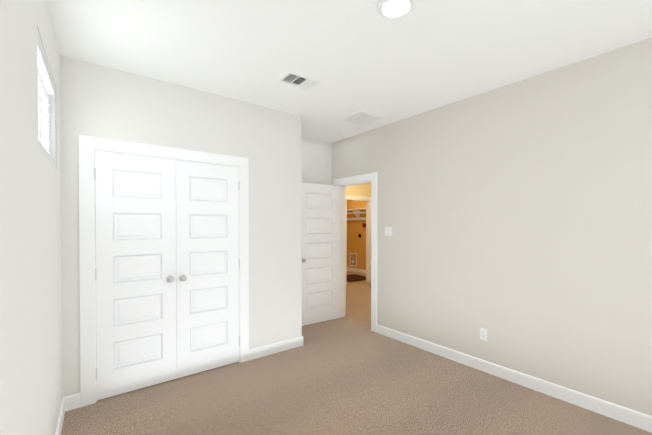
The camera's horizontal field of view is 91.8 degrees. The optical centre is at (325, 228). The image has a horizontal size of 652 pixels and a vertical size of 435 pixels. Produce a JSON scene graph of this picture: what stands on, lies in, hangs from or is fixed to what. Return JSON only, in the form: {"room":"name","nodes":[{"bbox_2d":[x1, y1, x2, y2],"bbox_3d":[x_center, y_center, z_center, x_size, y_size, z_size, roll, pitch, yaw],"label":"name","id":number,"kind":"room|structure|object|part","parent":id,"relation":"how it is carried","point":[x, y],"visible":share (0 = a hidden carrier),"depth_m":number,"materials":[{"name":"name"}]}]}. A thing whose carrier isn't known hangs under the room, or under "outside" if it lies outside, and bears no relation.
{"room":"empty bedroom","nodes":[
{"label":"empty bedroom","id":0,"kind":"room"},
{"bbox_2d":[0,0,62,434],"bbox_3d":[-0.815,0.063,0.616,0.140,2.740,4.370,0,1,-36],"label":"wall","id":1,"kind":"structure","parent":0,"point":[31,363],"depth_m":1.28,"materials":[{"name":"paint"}]},
{"bbox_2d":[37,29,55,168],"bbox_3d":[-1.657,-0.690,1.826,0.076,0.580,0.850,0,1,-36],"label":"window","id":2,"kind":"structure","parent":1,"relation":"in","point":[41,66],"depth_m":2.04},
{"bbox_2d":[37,66,41,140],"bbox_3d":[-1.550,-0.675,1.670,0.057,0.460,0.376,0,1,-36],"label":"shutter panel","id":3,"kind":"object","parent":2,"relation":"attached to","point":[39,107],"visible":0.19,"depth_m":1.68,"materials":[{"name":"white wood"}]},
{"bbox_2d":[40,73,49,152],"bbox_3d":[-1.771,-0.678,1.978,0.057,0.460,0.376,0,1,-36],"label":"shutter panel","id":4,"kind":"object","parent":2,"relation":"attached to","point":[44,115],"visible":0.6,"depth_m":1.99,"materials":[{"name":"white wood"}]},
{"bbox_2d":[55,397,64,434],"bbox_3d":[-0.753,1.377,0.675,0.014,0.110,4.370,0,1,-36],"label":"baseboard","id":5,"kind":"structure","parent":1,"relation":"attached to","point":[60,421],"depth_m":2.21,"materials":[{"name":"white wood"}]},
{"bbox_2d":[60,55,301,396],"bbox_3d":[-1.318,0.037,3.061,2.504,2.740,0.120,0,1,-38],"label":"wall","id":6,"kind":"structure","parent":0,"point":[99,101],"depth_m":3.10,"materials":[{"name":"paint"}]},
{"bbox_2d":[95,151,176,399],"bbox_3d":[-1.619,0.384,2.737,0.602,2.030,0.100,0,1,-38],"label":"closet door","id":7,"kind":"structure","parent":6,"relation":"in","point":[135,227],"depth_m":2.73,"materials":[{"name":"white wood"}]},
{"bbox_3d":[-1.411,0.464,2.876,0.060,0.060,0.064,0,1,-38],"label":"knob","id":8,"kind":"part","parent":7,"relation":"part of","materials":[{"name":"grey metal"}]},
{"bbox_2d":[78,135,248,406],"bbox_3d":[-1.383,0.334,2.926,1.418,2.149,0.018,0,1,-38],"label":"trim","id":9,"kind":"structure","parent":6,"relation":"attached to","point":[87,145],"depth_m":2.54,"materials":[{"name":"white wood"}]},
{"bbox_2d":[176,160,238,377],"bbox_3d":[-1.141,0.380,3.107,0.602,2.030,0.100,0,1,-38],"label":"closet door","id":10,"kind":"structure","parent":6,"relation":"in","point":[207,266],"depth_m":3.10,"materials":[{"name":"white wood"}]},
{"bbox_3d":[-1.327,0.464,2.942,0.060,0.060,0.064,0,1,-38],"label":"knob","id":11,"kind":"part","parent":10,"relation":"part of","materials":[{"name":"grey metal"}]},
{"bbox_2d":[249,336,302,359],"bbox_3d":[-0.561,1.347,3.576,0.665,0.110,0.014,0,1,-38],"label":"baseboard","id":12,"kind":"structure","parent":6,"relation":"attached to","point":[254,353],"depth_m":3.56,"materials":[{"name":"white wood"}]},
{"bbox_2d":[302,137,331,184],"bbox_3d":[-1.349,0.028,3.959,3.554,2.740,0.120,0,1,-38],"label":"wall","id":13,"kind":"structure","parent":0,"point":[316,161],"depth_m":4.81,"materials":[{"name":"paint"}]},
{"bbox_2d":[47,0,651,142],"bbox_3d":[0.173,-1.399,4.668,8.200,0.100,9.800,0,1,-38],"label":"ceiling","id":14,"kind":"structure","parent":0,"point":[354,56],"depth_m":2.29,"materials":[{"name":"paint"}]},
{"bbox_2d":[277,70,320,89],"bbox_3d":[-0.239,-1.322,2.832,0.335,0.017,0.215,0,1,-38],"label":"ceiling vent","id":15,"kind":"object","parent":14,"relation":"in","point":[295,79],"visible":1,"depth_m":2.82,"materials":[{"name":"white plastic"}]},
{"bbox_2d":[340,110,383,125],"bbox_3d":[0.438,-1.334,3.836,0.400,0.014,0.360,0,1,-38],"label":"ceiling vent","id":16,"kind":"object","parent":14,"relation":"in","point":[362,118],"visible":1,"depth_m":3.82,"materials":[{"name":"white plastic"}]},
{"bbox_2d":[377,0,415,18],"bbox_3d":[0.415,-1.311,1.872,0.224,0.018,0.224,0,1,-38],"label":"recessed light","id":17,"kind":"object","parent":14,"relation":"in","point":[395,7],"depth_m":1.87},
{"bbox_2d":[61,282,651,434],"bbox_3d":[1.042,1.452,3.574,8.200,0.100,6.960,0,1,-38],"label":"floor carpet","id":18,"kind":"object","parent":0,"point":[350,373],"visible":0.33,"depth_m":2.60,"materials":[{"name":"brown carpet"}]},
{"bbox_2d":[347,271,365,284],"bbox_3d":[-1.956,1.412,7.449,8.200,0.100,2.840,0,1,-38],"label":"floor","id":19,"kind":"structure","parent":0,"point":[356,273],"depth_m":8.97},
{"bbox_2d":[347,274,365,281],"bbox_3d":[0.715,1.343,8.623,0.850,0.011,0.961,0,1,-31],"label":"rug","id":20,"kind":"object","parent":19,"relation":"on","point":[352,277],"visible":0.57,"depth_m":8.48,"materials":[{"name":"brown fabric"}]},
{"bbox_2d":[347,200,365,269],"bbox_3d":[1.000,-0.032,9.759,0.120,2.740,2.780,0,1,-38],"label":"wall","id":21,"kind":"structure","parent":0,"point":[355,243],"depth_m":9.71,"materials":[{"name":"paint"}]},
{"bbox_2d":[350,253,356,266],"bbox_3d":[0.842,0.967,9.850,0.030,0.420,0.320,0,1,-38],"label":"dryer vent box","id":22,"kind":"object","parent":21,"relation":"attached to","point":[353,259],"visible":1,"depth_m":9.84,"materials":[{"name":"beige plastic"}]},
{"bbox_2d":[347,267,365,273],"bbox_3d":[1.014,1.284,9.645,0.014,0.110,2.560,0,1,-38],"label":"baseboard","id":23,"kind":"structure","parent":21,"relation":"attached to","point":[356,270],"depth_m":9.72,"materials":[{"name":"white wood"}]},
{"bbox_2d":[347,208,365,219],"bbox_3d":[0.868,-0.420,9.565,0.320,0.320,2.480,0,1,-38],"label":"shelf","id":24,"kind":"object","parent":21,"relation":"attached to","point":[357,212],"visible":0.29,"depth_m":9.54,"materials":[{"name":"white wood"}]},
{"bbox_2d":[346,183,370,196],"bbox_3d":[0.258,-0.007,7.352,2.840,2.740,0.120,0,1,-38],"label":"wall","id":25,"kind":"structure","parent":0,"point":[362,190],"depth_m":7.72,"materials":[{"name":"paint"}]},
{"bbox_2d":[346,195,370,285],"bbox_3d":[0.752,0.288,7.737,0.972,2.141,0.156,0,1,-38],"label":"door frame","id":26,"kind":"structure","parent":25,"relation":"attached to","point":[367,241],"depth_m":7.93,"materials":[{"name":"white wood"}]},
{"bbox_2d":[332,38,651,415],"bbox_3d":[1.039,0.029,3.898,0.150,2.740,6.540,0,1,-38],"label":"wall","id":27,"kind":"structure","parent":0,"point":[516,217],"depth_m":2.77,"materials":[{"name":"paint"}]},
{"bbox_2d":[302,183,338,325],"bbox_3d":[-0.100,0.364,4.658,0.714,2.030,0.035,0,1,-35],"label":"bedroom door","id":28,"kind":"structure","parent":27,"relation":"in","point":[320,252],"depth_m":4.65,"materials":[{"name":"white wood"}]},
{"bbox_2d":[333,172,376,332],"bbox_3d":[0.464,0.316,4.645,0.186,2.149,0.928,0,1,-38],"label":"door frame","id":29,"kind":"structure","parent":27,"relation":"attached to","point":[372,177],"depth_m":4.55,"materials":[{"name":"white wood"}]},
{"bbox_2d":[385,227,391,235],"bbox_3d":[0.801,0.037,4.075,0.010,0.114,0.116,0,1,-38],"label":"switch plate","id":30,"kind":"object","parent":27,"relation":"attached to","point":[388,231],"visible":1,"depth_m":4.07,"materials":[{"name":"white plastic"}]},
{"bbox_2d":[480,328,486,340],"bbox_3d":[1.552,1.043,3.117,0.008,0.114,0.070,0,1,-38],"label":"electrical outlet","id":31,"kind":"object","parent":27,"relation":"attached to","point":[483,333],"visible":1,"depth_m":3.11,"materials":[{"name":"white plastic"}]},
{"bbox_2d":[377,324,651,432],"bbox_3d":[1.792,1.355,2.804,0.014,0.110,3.626,0,1,-38],"label":"baseboard","id":32,"kind":"structure","parent":27,"relation":"attached to","point":[637,419],"depth_m":2.75,"materials":[{"name":"white wood"}]}
]}

